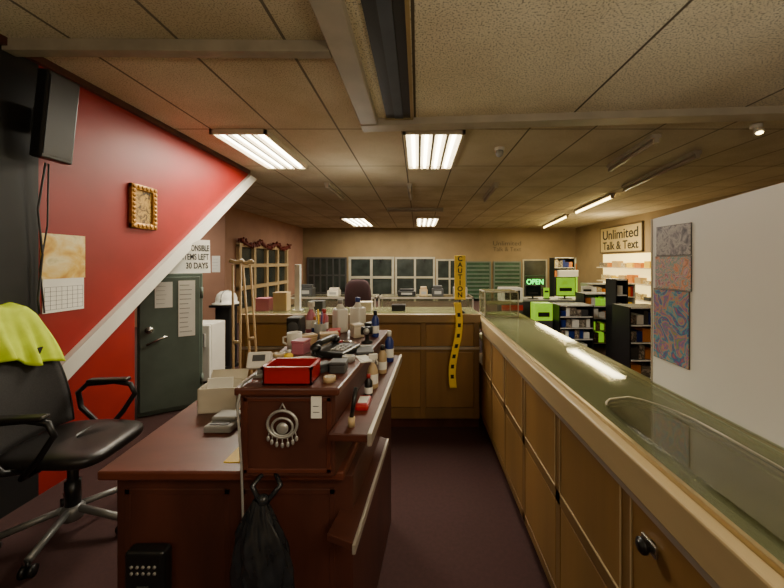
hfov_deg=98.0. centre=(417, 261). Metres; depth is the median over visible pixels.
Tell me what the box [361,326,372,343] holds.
stand
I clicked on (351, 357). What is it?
tape roll
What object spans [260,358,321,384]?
plastic tray
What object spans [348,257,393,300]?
window
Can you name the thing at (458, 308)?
barrier tape
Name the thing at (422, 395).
counter
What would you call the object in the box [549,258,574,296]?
display rack
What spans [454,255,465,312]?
letter sign
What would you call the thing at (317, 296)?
showcase
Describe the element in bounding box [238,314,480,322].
countertop
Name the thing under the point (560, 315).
shelf
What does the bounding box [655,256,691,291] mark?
poster
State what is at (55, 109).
television
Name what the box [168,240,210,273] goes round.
sign
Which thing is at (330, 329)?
box
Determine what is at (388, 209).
strip light
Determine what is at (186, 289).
paper notice
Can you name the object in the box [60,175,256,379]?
trim
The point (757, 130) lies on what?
spotlight
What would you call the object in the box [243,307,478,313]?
countertop
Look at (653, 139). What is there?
strip light
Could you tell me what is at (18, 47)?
ceiling beam
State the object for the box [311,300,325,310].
carton
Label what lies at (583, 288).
stand
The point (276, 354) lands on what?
tape roll
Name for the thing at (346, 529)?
shelf
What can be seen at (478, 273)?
window
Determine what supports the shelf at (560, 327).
attached to the display rack at (574, 320)
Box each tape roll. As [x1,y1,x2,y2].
[273,352,285,358]
[323,374,335,382]
[342,354,354,362]
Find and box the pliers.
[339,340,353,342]
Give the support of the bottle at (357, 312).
on the desk
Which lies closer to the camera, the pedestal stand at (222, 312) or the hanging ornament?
the hanging ornament
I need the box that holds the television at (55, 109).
[29,68,79,164]
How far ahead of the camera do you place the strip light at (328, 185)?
6.37 m
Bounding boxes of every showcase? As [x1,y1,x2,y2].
[291,294,378,309]
[378,294,473,309]
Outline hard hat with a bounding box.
[212,290,238,304]
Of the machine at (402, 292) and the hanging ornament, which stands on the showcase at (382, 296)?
the machine at (402, 292)
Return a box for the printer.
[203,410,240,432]
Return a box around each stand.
[209,303,242,368]
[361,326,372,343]
[543,288,549,298]
[557,270,577,296]
[581,286,592,291]
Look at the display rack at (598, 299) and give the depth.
6.48 m
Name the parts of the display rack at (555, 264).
panel, panel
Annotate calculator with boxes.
[356,345,373,354]
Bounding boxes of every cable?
[37,163,49,313]
[236,374,255,516]
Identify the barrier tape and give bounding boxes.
[449,303,462,387]
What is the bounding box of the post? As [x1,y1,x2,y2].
[291,264,303,311]
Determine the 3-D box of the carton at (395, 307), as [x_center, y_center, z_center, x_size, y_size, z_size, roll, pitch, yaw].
[-0.200,0.474,3.550,0.144,0.062,0.124,0,0,0]
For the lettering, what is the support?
attached to the wall at (476, 244)
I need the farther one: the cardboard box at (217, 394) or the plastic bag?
the cardboard box at (217, 394)
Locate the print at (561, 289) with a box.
[560,288,571,290]
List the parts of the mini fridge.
handle, door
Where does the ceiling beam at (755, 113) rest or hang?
attached to the ceiling
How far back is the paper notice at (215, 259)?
8.35 m
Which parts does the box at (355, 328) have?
lid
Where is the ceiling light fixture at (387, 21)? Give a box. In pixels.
[361,0,412,119]
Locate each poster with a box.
[654,288,689,369]
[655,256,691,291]
[656,222,691,255]
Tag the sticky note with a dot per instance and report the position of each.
(234, 457)
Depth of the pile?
1.49 m
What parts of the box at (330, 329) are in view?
lid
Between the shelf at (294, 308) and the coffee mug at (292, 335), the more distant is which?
the shelf at (294, 308)
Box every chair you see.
[0,360,143,579]
[344,279,370,309]
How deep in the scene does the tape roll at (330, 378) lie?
1.21 m
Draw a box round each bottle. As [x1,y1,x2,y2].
[284,350,292,357]
[306,301,315,332]
[311,316,315,332]
[320,309,327,330]
[364,373,372,396]
[367,353,377,389]
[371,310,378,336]
[378,344,386,373]
[385,330,393,361]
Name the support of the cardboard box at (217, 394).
on the desk
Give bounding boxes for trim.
[0,34,250,173]
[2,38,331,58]
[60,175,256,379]
[309,0,377,124]
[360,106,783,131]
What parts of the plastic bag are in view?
handle, handle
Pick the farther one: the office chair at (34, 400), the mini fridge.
the mini fridge
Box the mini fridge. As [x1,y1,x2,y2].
[203,320,224,381]
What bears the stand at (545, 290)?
on the shelf at (526, 302)
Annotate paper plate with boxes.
[293,356,317,357]
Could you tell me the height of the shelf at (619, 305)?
0.020 m
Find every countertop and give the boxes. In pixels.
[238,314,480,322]
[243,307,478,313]
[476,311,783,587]
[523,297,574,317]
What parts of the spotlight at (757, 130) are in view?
lamp shade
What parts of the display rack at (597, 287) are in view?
panel, panel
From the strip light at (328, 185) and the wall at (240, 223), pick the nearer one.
the strip light at (328, 185)
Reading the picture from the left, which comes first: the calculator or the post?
the post
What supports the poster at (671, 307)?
attached to the wall at (735, 374)
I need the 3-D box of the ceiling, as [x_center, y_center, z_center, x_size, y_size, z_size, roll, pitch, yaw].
[-0.500,-1.444,6.300,15.000,0.112,15.800,0,0,0]
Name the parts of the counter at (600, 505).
sliding door, door trim, cabinet door, sliding door, door trim, cabinet door, door trim, sliding door, cabinet door, sliding door, door trim, cabinet door, frame, cabinet door, sliding door, door trim, door trim, lock plate, sliding door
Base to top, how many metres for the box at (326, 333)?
0.064 m
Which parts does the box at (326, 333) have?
lid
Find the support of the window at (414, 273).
in the wall at (476, 244)
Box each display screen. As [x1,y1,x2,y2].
[525,285,540,298]
[555,277,575,298]
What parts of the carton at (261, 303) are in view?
lid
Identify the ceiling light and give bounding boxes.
[209,129,307,168]
[340,217,373,225]
[403,129,464,168]
[416,217,438,225]
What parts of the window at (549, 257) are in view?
frame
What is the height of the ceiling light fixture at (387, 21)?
0.027 m
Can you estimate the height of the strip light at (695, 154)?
0.100 m
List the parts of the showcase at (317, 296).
pane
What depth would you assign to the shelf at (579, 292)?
6.66 m
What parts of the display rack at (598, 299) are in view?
panel, panel, panel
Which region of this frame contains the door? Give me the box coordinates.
[137,273,202,417]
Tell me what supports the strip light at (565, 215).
attached to the ceiling
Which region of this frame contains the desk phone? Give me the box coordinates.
[310,334,359,358]
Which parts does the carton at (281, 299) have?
lid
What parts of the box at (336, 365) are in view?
lid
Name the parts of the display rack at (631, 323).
panel, panel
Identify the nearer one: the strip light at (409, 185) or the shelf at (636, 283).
the strip light at (409, 185)
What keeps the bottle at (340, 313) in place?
on the desk
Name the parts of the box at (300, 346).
lid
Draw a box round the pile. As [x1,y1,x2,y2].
[355,355,374,362]
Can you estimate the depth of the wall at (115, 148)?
2.74 m
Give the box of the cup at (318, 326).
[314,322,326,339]
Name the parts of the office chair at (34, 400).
armrest, leg, backrest, leg, frame, seat, leg, leg, armrest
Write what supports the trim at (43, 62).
attached to the wall at (115, 148)
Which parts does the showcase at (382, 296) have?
pane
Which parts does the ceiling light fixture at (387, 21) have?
frame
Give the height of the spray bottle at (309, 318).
0.190 m
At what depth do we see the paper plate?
1.48 m
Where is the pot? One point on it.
(321, 326)
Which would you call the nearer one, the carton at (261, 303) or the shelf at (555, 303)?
the carton at (261, 303)
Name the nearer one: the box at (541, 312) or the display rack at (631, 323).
the display rack at (631, 323)
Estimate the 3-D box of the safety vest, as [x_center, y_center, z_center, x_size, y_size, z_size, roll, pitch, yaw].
[-2.439,0.444,1.989,0.320,0.411,0.468,0,0,-6]
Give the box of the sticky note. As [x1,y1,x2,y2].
[224,447,239,462]
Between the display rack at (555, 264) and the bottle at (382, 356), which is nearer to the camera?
the bottle at (382, 356)
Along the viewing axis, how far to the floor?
2.06 m
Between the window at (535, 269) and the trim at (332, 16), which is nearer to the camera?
the trim at (332, 16)
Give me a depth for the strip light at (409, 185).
6.34 m
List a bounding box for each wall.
[0,45,247,518]
[135,212,226,326]
[227,207,302,322]
[303,228,575,297]
[576,187,764,291]
[651,182,783,449]
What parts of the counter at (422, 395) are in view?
cabinet door, drawer, drawer, drawer, cabinet door, drawer, cabinet door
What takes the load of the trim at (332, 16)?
attached to the ceiling
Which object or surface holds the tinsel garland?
attached to the window at (269, 267)
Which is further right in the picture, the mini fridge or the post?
the post
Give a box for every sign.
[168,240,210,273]
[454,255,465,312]
[527,276,545,288]
[600,221,643,252]
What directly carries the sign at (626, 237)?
attached to the wall at (588, 254)
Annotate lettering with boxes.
[493,241,520,250]
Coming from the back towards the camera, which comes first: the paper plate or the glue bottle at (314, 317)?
the glue bottle at (314, 317)
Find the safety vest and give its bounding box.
[0,302,65,365]
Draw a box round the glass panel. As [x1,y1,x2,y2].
[605,396,783,545]
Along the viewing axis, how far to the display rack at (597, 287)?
8.64 m
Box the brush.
[348,387,357,427]
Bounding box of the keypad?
[125,543,171,587]
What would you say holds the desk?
on the floor
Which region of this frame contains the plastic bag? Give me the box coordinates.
[229,473,294,587]
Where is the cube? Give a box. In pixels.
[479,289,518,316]
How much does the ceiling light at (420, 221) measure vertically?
0.050 m
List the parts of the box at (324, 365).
lid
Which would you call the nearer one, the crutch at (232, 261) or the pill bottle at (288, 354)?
the pill bottle at (288, 354)
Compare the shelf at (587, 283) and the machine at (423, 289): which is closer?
the machine at (423, 289)
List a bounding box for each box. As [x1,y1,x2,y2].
[197,368,248,413]
[291,338,310,354]
[302,332,317,345]
[319,331,338,346]
[320,360,329,373]
[329,328,340,335]
[329,358,347,373]
[350,322,363,337]
[531,302,552,328]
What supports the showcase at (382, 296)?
on the floor
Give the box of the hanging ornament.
[266,403,298,447]
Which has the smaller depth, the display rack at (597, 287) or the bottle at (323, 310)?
the bottle at (323, 310)
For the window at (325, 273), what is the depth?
13.97 m
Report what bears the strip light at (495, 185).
attached to the ceiling
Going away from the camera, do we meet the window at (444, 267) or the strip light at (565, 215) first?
the strip light at (565, 215)
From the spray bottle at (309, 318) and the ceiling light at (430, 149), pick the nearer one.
the spray bottle at (309, 318)
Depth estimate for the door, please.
3.59 m
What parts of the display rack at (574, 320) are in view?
panel, panel, panel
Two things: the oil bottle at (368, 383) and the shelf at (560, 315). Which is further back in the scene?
the shelf at (560, 315)
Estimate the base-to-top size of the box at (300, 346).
0.064 m
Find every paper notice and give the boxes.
[155,282,172,307]
[178,280,194,336]
[212,256,219,271]
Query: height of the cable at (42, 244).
1.021 m
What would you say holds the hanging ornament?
hanging from the desk
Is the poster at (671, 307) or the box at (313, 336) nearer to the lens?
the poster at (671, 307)
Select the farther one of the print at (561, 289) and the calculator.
the print at (561, 289)
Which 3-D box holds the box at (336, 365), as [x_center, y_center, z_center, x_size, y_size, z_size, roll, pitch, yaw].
[-0.310,0.406,1.330,0.064,0.044,0.064,0,0,0]
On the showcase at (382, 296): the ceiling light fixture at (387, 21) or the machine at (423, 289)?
the machine at (423, 289)
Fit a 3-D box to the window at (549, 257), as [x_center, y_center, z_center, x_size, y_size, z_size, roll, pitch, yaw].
[6.465,0.906,13.968,2.109,2.191,0.060,0,0,0]
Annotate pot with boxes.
[314,309,326,339]
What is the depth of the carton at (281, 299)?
3.49 m
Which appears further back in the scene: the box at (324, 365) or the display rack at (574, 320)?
the display rack at (574, 320)
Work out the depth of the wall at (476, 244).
14.00 m
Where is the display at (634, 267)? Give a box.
[597,253,650,303]
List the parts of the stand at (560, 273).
panel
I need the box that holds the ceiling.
[0,0,783,227]
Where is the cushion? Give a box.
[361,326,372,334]
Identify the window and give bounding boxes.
[236,243,288,313]
[307,257,346,300]
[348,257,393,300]
[395,257,434,300]
[436,259,462,300]
[465,261,490,300]
[493,261,520,300]
[522,259,546,296]
[549,257,576,262]
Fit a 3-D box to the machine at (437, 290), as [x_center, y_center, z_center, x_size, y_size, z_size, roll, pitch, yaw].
[0.350,0.510,6.078,0.200,0.180,0.204,0,0,0]
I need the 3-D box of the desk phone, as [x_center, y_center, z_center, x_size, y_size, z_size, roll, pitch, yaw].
[-0.382,0.390,1.582,0.160,0.076,0.246,0,0,15]
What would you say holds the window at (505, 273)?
in the wall at (476, 244)
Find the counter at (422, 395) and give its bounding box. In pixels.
[238,307,480,426]
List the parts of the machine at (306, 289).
panel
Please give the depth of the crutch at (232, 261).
2.54 m
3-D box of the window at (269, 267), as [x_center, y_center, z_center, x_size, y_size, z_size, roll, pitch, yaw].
[-4.683,0.425,10.500,0.105,1.850,3.320,0,0,0]
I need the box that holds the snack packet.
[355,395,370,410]
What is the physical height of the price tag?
0.075 m
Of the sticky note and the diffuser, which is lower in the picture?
the sticky note
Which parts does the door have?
handle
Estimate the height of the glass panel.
0.010 m
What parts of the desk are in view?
moulding, moulding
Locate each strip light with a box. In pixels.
[324,182,344,200]
[387,208,442,211]
[407,183,412,200]
[483,182,499,201]
[543,214,568,227]
[574,193,614,213]
[607,133,661,171]
[622,150,701,190]
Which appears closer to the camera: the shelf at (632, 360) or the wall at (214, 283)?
the shelf at (632, 360)
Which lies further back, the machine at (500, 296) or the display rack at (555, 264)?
the display rack at (555, 264)
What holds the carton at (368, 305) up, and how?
on the counter at (422, 395)
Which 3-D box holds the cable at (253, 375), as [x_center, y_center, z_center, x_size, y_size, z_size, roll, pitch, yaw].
[-0.595,0.696,1.191,0.028,0.570,0.118,0,0,0]
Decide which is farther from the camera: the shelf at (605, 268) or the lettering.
the lettering
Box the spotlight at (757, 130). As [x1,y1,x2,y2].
[749,123,764,135]
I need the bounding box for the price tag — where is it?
[311,396,321,417]
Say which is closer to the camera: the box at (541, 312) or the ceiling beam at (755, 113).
the ceiling beam at (755, 113)
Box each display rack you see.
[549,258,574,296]
[550,302,593,349]
[575,292,605,343]
[580,283,634,303]
[606,278,627,358]
[612,304,650,378]
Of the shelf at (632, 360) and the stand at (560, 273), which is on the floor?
the stand at (560, 273)
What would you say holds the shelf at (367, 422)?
attached to the desk
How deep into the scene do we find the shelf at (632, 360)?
4.50 m
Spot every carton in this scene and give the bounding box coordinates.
[255,297,272,310]
[273,291,290,310]
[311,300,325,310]
[360,301,372,310]
[392,304,405,310]
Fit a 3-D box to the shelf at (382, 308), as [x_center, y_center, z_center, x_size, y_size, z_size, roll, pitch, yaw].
[0.135,0.855,6.075,1.570,0.010,0.490,0,0,0]
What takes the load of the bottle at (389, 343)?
on the desk
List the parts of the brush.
handle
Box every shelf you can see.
[291,308,376,309]
[327,437,386,549]
[329,355,398,441]
[382,308,468,309]
[486,301,517,304]
[555,303,589,304]
[560,315,592,316]
[560,327,591,327]
[579,292,605,293]
[587,283,634,284]
[597,267,650,269]
[597,280,650,285]
[618,304,650,306]
[631,359,650,361]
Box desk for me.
[97,330,401,587]
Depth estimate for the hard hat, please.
5.09 m
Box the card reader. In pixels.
[246,351,272,377]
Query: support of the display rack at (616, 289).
on the floor
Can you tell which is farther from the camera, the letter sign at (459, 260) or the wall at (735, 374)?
the letter sign at (459, 260)
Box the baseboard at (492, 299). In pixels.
[303,298,497,300]
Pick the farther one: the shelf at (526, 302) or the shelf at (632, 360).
the shelf at (526, 302)
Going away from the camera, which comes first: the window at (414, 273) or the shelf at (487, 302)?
the shelf at (487, 302)
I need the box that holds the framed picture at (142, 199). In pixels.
[129,183,157,229]
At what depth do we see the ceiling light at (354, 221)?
11.40 m
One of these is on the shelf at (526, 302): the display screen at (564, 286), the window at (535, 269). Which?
the display screen at (564, 286)
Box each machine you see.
[301,284,315,295]
[327,287,340,295]
[398,289,415,295]
[420,286,427,295]
[432,285,443,295]
[497,287,522,313]
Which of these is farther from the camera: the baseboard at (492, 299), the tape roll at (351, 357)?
the baseboard at (492, 299)
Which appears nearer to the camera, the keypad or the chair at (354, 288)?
the keypad
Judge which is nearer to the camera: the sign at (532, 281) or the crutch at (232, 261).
the crutch at (232, 261)
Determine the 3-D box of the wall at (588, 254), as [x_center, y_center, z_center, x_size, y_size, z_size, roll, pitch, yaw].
[6.600,0.100,6.300,0.200,3.000,15.800,0,0,0]
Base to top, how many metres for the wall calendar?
0.560 m
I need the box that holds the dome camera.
[495,146,504,156]
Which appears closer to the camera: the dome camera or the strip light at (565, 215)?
the dome camera
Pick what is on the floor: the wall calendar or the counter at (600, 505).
the counter at (600, 505)
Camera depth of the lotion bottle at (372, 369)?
1.49 m
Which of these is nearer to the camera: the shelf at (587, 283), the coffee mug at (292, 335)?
the coffee mug at (292, 335)
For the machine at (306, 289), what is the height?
0.200 m
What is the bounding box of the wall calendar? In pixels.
[40,233,84,313]
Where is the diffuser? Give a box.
[376,0,402,118]
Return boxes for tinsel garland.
[237,237,291,250]
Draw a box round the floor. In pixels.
[0,301,610,587]
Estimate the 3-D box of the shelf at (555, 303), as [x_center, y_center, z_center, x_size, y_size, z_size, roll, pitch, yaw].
[2.750,0.760,6.085,0.560,0.020,0.370,0,0,0]
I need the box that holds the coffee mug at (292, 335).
[282,331,301,349]
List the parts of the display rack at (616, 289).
panel, panel, panel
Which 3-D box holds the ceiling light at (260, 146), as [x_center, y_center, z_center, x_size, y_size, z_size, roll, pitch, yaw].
[-1.900,-1.375,4.270,0.600,0.050,1.380,0,0,0]
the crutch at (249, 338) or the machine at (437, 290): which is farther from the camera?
the machine at (437, 290)
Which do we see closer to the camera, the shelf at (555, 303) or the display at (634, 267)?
the shelf at (555, 303)
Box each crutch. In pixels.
[229,259,243,368]
[241,259,256,374]
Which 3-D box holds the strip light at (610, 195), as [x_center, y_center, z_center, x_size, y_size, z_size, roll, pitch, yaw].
[4.100,-1.350,8.025,0.100,0.100,2.270,0,0,8]
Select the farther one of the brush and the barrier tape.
the barrier tape
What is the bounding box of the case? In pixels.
[287,315,304,333]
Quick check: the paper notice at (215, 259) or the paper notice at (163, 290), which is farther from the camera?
the paper notice at (215, 259)
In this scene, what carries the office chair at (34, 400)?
on the floor
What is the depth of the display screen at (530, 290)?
7.37 m
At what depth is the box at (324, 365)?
1.32 m
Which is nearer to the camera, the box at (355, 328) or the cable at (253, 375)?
the cable at (253, 375)
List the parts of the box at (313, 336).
lid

